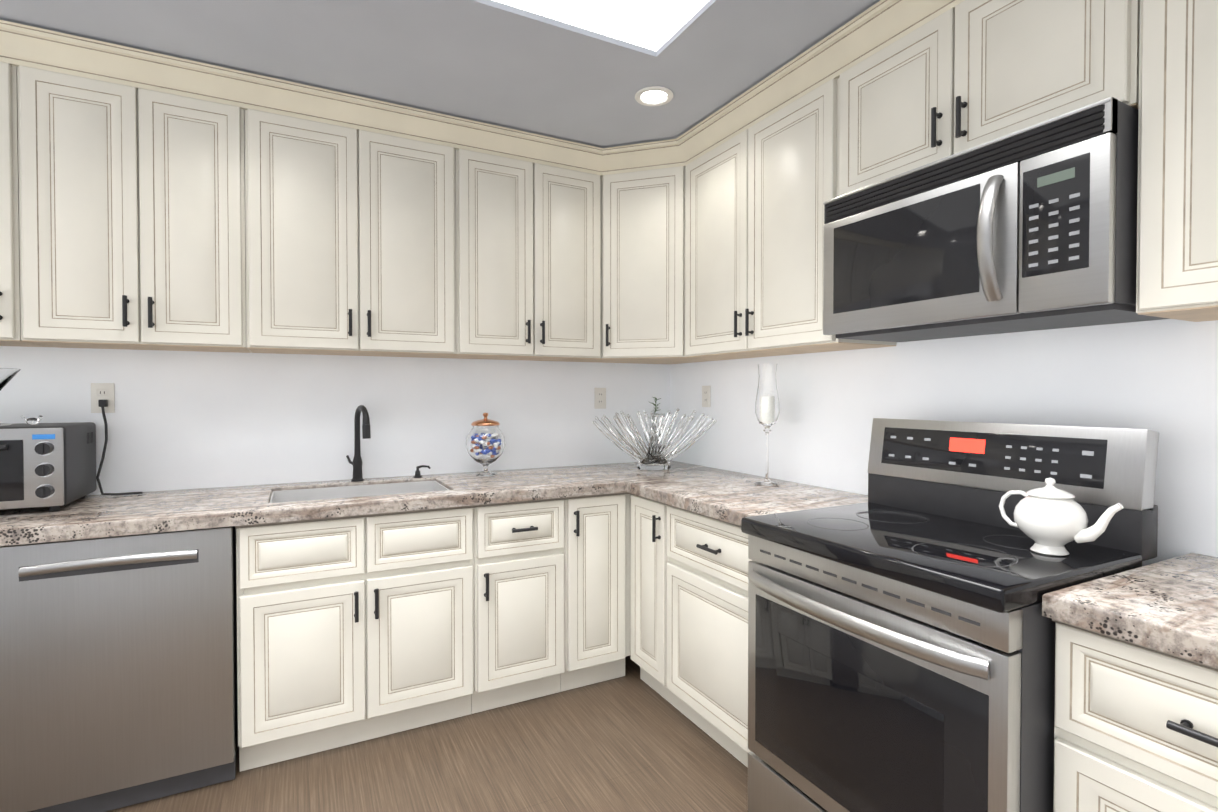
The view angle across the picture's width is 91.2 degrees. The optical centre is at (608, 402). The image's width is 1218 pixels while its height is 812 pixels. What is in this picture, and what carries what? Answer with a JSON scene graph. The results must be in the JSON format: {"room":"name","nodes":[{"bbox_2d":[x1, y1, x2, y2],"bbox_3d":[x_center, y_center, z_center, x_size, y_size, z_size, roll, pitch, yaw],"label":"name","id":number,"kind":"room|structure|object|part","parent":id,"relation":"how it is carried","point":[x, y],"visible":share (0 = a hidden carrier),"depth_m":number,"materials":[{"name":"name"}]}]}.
{"room":"kitchen","nodes":[
{"label":"kitchen","id":0,"kind":"room"},
{"bbox_2d":[0,346,669,494],"bbox_3d":[-1.810,-0.082,2.480,5.075,2.905,0.120,0,1,-27],"label":"wall","id":1,"kind":"structure","parent":0,"point":[179,420],"depth_m":2.66,"materials":[{"name":"paint"}]},
{"bbox_2d":[0,48,31,346],"bbox_3d":[-2.202,-0.670,2.015,0.398,0.920,0.324,0,1,-27],"label":"upper cabinet","id":2,"kind":"object","parent":1,"relation":"attached to","point":[9,62],"depth_m":1.96,"materials":[{"name":"wood"}]},
{"bbox_2d":[16,52,151,349],"bbox_3d":[-1.883,-0.672,2.181,0.322,0.920,0.324,0,1,-27],"label":"upper cabinet","id":3,"kind":"object","parent":1,"relation":"attached to","point":[82,169],"depth_m":2.04,"materials":[{"name":"wood"}]},
{"bbox_2d":[91,383,114,412],"bbox_3d":[-1.972,-0.019,2.324,0.072,0.116,0.007,0,1,-27],"label":"electrical outlet","id":4,"kind":"object","parent":1,"relation":"attached to","point":[102,391],"visible":0.9,"depth_m":2.32,"materials":[{"name":"white plastic"}]},
{"bbox_2d":[96,400,142,495],"bbox_3d":[-1.893,0.171,2.315,0.142,0.367,0.086,0,1,-27],"label":"power cord","id":5,"kind":"object","parent":4,"relation":"attached to","point":[102,404],"visible":0.98,"depth_m":2.29,"materials":[{"name":"black plastic"}]},
{"bbox_2d":[140,76,251,352],"bbox_3d":[-1.597,-0.674,2.329,0.322,0.920,0.324,0,1,-27],"label":"upper cabinet","id":6,"kind":"object","parent":1,"relation":"attached to","point":[150,200],"depth_m":2.19,"materials":[{"name":"wood"}]},
{"bbox_2d":[248,100,363,355],"bbox_3d":[-1.277,-0.677,2.496,0.400,0.920,0.324,0,1,-27],"label":"upper cabinet","id":7,"kind":"object","parent":1,"relation":"attached to","point":[306,169],"depth_m":2.36,"materials":[{"name":"wood"}]},
{"bbox_2d":[364,120,459,357],"bbox_3d":[-0.922,-0.679,2.681,0.400,0.920,0.324,0,1,-27],"label":"upper cabinet","id":8,"kind":"object","parent":1,"relation":"attached to","point":[412,179],"depth_m":2.54,"materials":[{"name":"wood"}]},
{"bbox_2d":[456,140,539,359],"bbox_3d":[-0.584,-0.682,2.856,0.361,0.920,0.324,0,1,-27],"label":"upper cabinet","id":9,"kind":"object","parent":1,"relation":"attached to","point":[500,187],"depth_m":2.72,"materials":[{"name":"wood"}]},
{"bbox_2d":[530,156,599,361],"bbox_3d":[-0.265,-0.684,3.022,0.359,0.920,0.324,0,1,-27],"label":"upper cabinet","id":10,"kind":"object","parent":1,"relation":"attached to","point":[569,192],"depth_m":2.88,"materials":[{"name":"wood"}]},
{"bbox_2d":[594,388,605,408],"bbox_3d":[-0.048,-0.027,3.325,0.072,0.116,0.007,0,1,-27],"label":"electrical outlet","id":11,"kind":"object","parent":1,"relation":"attached to","point":[599,398],"visible":1,"depth_m":3.32,"materials":[{"name":"white plastic"}]},
{"bbox_2d":[600,144,683,359],"bbox_3d":[0.164,-0.687,2.908,0.297,0.920,0.297,0,1,-27],"label":"upper cabinet","id":12,"kind":"object","parent":1,"relation":"attached to","point":[642,189],"depth_m":2.90,"materials":[{"name":"wood"}]},
{"bbox_2d":[106,655,747,811],"bbox_3d":[-0.767,1.349,0.496,5.075,0.100,4.640,0,1,-27],"label":"floor","id":13,"kind":"structure","parent":0,"point":[630,741],"depth_m":2.08,"materials":[{"name":"wood"}]},
{"bbox_2d":[0,526,237,811],"bbox_3d":[-1.664,0.841,2.113,0.615,0.867,0.670,0,1,-27],"label":"dishwasher","id":14,"kind":"object","parent":13,"relation":"on","point":[118,673],"visible":0.96,"depth_m":1.84,"materials":[{"name":"metal"}]},
{"bbox_2d":[435,497,570,715],"bbox_3d":[-0.511,0.831,2.738,0.413,0.870,0.638,0,1,-27],"label":"base cabinet","id":15,"kind":"object","parent":13,"relation":"on","point":[503,570],"depth_m":2.43,"materials":[{"name":"wood"}]},
{"bbox_2d":[571,492,630,688],"bbox_3d":[-0.184,0.829,2.908,0.324,0.870,0.638,0,1,-27],"label":"base cabinet","id":16,"kind":"object","parent":13,"relation":"on","point":[601,523],"depth_m":2.63,"materials":[{"name":"wood"}]},
{"bbox_2d":[0,460,723,545],"bbox_3d":[-1.628,0.480,2.139,4.829,0.242,0.662,0,1,-27],"label":"countertop","id":17,"kind":"structure","parent":16,"relation":"on","point":[91,516],"depth_m":2.23,"materials":[{"name":"stone"}]},
{"bbox_2d":[0,422,95,510],"bbox_3d":[-2.072,0.218,2.006,0.458,0.283,0.398,0,1,-27],"label":"toaster oven","id":18,"kind":"object","parent":17,"relation":"on","point":[52,466],"visible":1,"depth_m":1.95,"materials":[{"name":"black metal"}]},
{"bbox_2d":[0,368,20,424],"bbox_3d":[-2.087,-0.021,2.033,0.124,0.193,0.124,0,1,-27],"label":"martini glass","id":19,"kind":"object","parent":18,"relation":"on","point":[7,375],"visible":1,"depth_m":2.03,"materials":[{"name":"white"}]},
{"bbox_2d":[20,415,42,423],"bbox_3d":[-2.014,0.059,2.083,0.059,0.032,0.024,0,1,-27],"label":"glass figurine","id":20,"kind":"object","parent":18,"relation":"on","point":[32,420],"visible":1,"depth_m":2.08,"materials":[{"name":"glass"}]},
{"bbox_2d":[346,405,370,481],"bbox_3d":[-1.107,0.180,2.632,0.090,0.342,0.170,0,1,-27],"label":"faucet","id":21,"kind":"object","parent":17,"relation":"on","point":[356,463],"visible":1,"depth_m":2.67,"materials":[{"name":"black metal"}]},
{"bbox_2d":[413,465,429,477],"bbox_3d":[-0.879,0.320,2.803,0.076,0.057,0.046,0,1,-27],"label":"soap dispenser","id":22,"kind":"object","parent":17,"relation":"on","point":[417,473],"visible":1,"depth_m":2.79,"materials":[{"name":"black metal"}]},
{"bbox_2d":[465,412,505,475],"bbox_3d":[-0.593,0.196,2.869,0.190,0.302,0.190,0,1,-27],"label":"candy jar","id":23,"kind":"object","parent":17,"relation":"on","point":[485,444],"visible":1,"depth_m":2.81,"materials":[{"name":"clear glass"}]},
{"bbox_3d":[-0.593,0.076,2.868,0.136,0.062,0.136,0,1,-27],"label":"lid","id":24,"kind":"part","parent":23,"relation":"part of","materials":[{"name":"orange metal"}]},
{"bbox_2d":[593,408,716,469],"bbox_3d":[0.235,0.185,3.102,0.629,0.317,0.146,0,1,3],"label":"crystal bowl","id":25,"kind":"object","parent":17,"relation":"on","point":[659,453],"visible":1,"depth_m":3.06,"materials":[{"name":"clear glass"}]},
{"bbox_2d":[648,397,660,429],"bbox_3d":[0.246,0.153,3.268,0.098,0.375,0.087,0,1,-27],"label":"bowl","id":26,"kind":"object","parent":25,"relation":"in","point":[656,399],"visible":0.46,"depth_m":3.27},
{"bbox_2d":[630,493,657,692],"bbox_3d":[0.437,0.831,2.712,0.638,0.870,0.314,0,1,-27],"label":"base cabinet","id":27,"kind":"object","parent":13,"relation":"on","point":[644,511],"depth_m":2.58,"materials":[{"name":"wood"}]},
{"bbox_2d":[658,502,751,767],"bbox_3d":[0.656,0.837,2.292,0.638,0.870,0.633,0,1,-27],"label":"base cabinet","id":28,"kind":"object","parent":13,"relation":"on","point":[703,560],"depth_m":2.20,"materials":[{"name":"wood"}]},
{"bbox_2d":[624,470,867,525],"bbox_3d":[0.586,0.377,2.396,0.662,0.045,0.897,0,1,-27],"label":"countertop","id":29,"kind":"structure","parent":28,"relation":"on","point":[728,496],"depth_m":2.34,"materials":[{"name":"stone"}]},
{"bbox_2d":[755,363,779,485],"bbox_3d":[0.684,0.092,2.580,0.104,0.520,0.104,0,1,-27],"label":"champagne flute","id":30,"kind":"object","parent":29,"relation":"on","point":[767,409],"visible":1,"depth_m":2.54,"materials":[{"name":"clear glass"}]},
{"bbox_2d":[741,418,1158,811],"bbox_3d":[0.828,0.669,1.593,0.674,1.222,0.752,0,1,-27],"label":"stove","id":31,"kind":"object","parent":13,"relation":"on","point":[901,643],"visible":0.96,"depth_m":1.43,"materials":[{"name":"metal"}]},
{"bbox_2d":[999,478,1123,555],"bbox_3d":[1.026,0.259,1.371,0.140,0.174,0.251,0,1,-27],"label":"teapot","id":32,"kind":"object","parent":31,"relation":"on","point":[1050,519],"visible":1,"depth_m":1.34,"materials":[{"name":"ceramic"}]},
{"bbox_2d":[1052,619,1217,811],"bbox_3d":[1.268,0.854,1.115,0.638,0.870,0.493,0,1,-27],"label":"base cabinet","id":33,"kind":"object","parent":13,"relation":"on","point":[1135,727],"depth_m":1.07,"materials":[{"name":"wood"}]},
{"bbox_2d":[1042,553,1217,667],"bbox_3d":[1.620,0.406,0.409,0.662,0.045,2.062,0,1,-27],"label":"countertop","id":34,"kind":"structure","parent":33,"relation":"on","point":[1168,606],"depth_m":1.12,"materials":[{"name":"stone"}]},
{"bbox_2d":[0,0,879,147],"bbox_3d":[-0.767,-1.355,0.457,4.835,0.300,4.400,0,1,-27],"label":"ceiling","id":35,"kind":"structure","parent":0,"point":[493,62],"depth_m":2.08,"materials":[{"name":"paint"}]},
{"bbox_2d":[494,0,708,50],"bbox_3d":[-0.302,-1.238,0.983,1.884,0.010,1.582,0,1,-27],"label":"skylight panel","id":36,"kind":"object","parent":35,"relation":"attached to","point":[655,25],"visible":1,"depth_m":1.92,"materials":[{"name":"white"}]},
{"bbox_2d":[635,86,673,105],"bbox_3d":[0.180,-1.228,2.393,0.156,0.008,0.156,0,1,-27],"label":"recessed light","id":37,"kind":"object","parent":35,"relation":"in","point":[653,96],"visible":1,"depth_m":2.38,"materials":[{"name":"white plastic"}]},
{"bbox_2d":[670,319,1217,565],"bbox_3d":[1.458,-0.069,1.565,0.120,2.905,4.520,0,1,-27],"label":"wall","id":38,"kind":"structure","parent":0,"point":[1160,377],"depth_m":1.91,"materials":[{"name":"paint"}]},
{"bbox_2d":[702,386,710,406],"bbox_3d":[0.524,-0.035,3.222,0.007,0.116,0.072,0,1,-27],"label":"electrical outlet","id":39,"kind":"object","parent":38,"relation":"attached to","point":[706,396],"visible":1,"depth_m":3.21,"materials":[{"name":"white plastic"}]},
{"bbox_2d":[684,124,766,359],"bbox_3d":[0.603,-0.680,2.715,0.323,0.920,0.451,0,1,-27],"label":"upper cabinet","id":40,"kind":"object","parent":38,"relation":"attached to","point":[712,172],"depth_m":2.65,"materials":[{"name":"wood"}]},
{"bbox_2d":[740,64,896,355],"bbox_3d":[0.811,-0.674,2.314,0.323,0.920,0.451,0,1,-27],"label":"upper cabinet","id":41,"kind":"object","parent":38,"relation":"attached to","point":[788,147],"depth_m":2.24,"materials":[{"name":"wood"}]},
{"bbox_2d":[836,0,943,196],"bbox_3d":[1.011,-0.902,1.927,0.323,0.453,0.408,0,1,-27],"label":"upper cabinet","id":42,"kind":"object","parent":38,"relation":"attached to","point":[890,90],"depth_m":1.84,"materials":[{"name":"wood"}]},
{"bbox_2d":[944,0,1139,157],"bbox_3d":[1.199,-0.897,1.565,0.323,0.453,0.408,0,1,-27],"label":"upper cabinet","id":43,"kind":"object","parent":38,"relation":"attached to","point":[1010,66],"depth_m":1.50,"materials":[{"name":"wood"}]},
{"bbox_2d":[823,97,1168,341],"bbox_3d":[1.046,-0.440,1.718,0.458,0.453,0.795,0,1,-27],"label":"microwave","id":44,"kind":"object","parent":43,"relation":"attached to","point":[1032,228],"visible":0.92,"depth_m":1.49,"materials":[{"name":"metal"}]},
{"bbox_2d":[1128,0,1217,321],"bbox_3d":[1.400,-0.658,1.182,0.323,0.920,0.455,0,1,-27],"label":"upper cabinet","id":45,"kind":"object","parent":38,"relation":"attached to","point":[1176,104],"depth_m":1.25,"materials":[{"name":"wood"}]}
]}

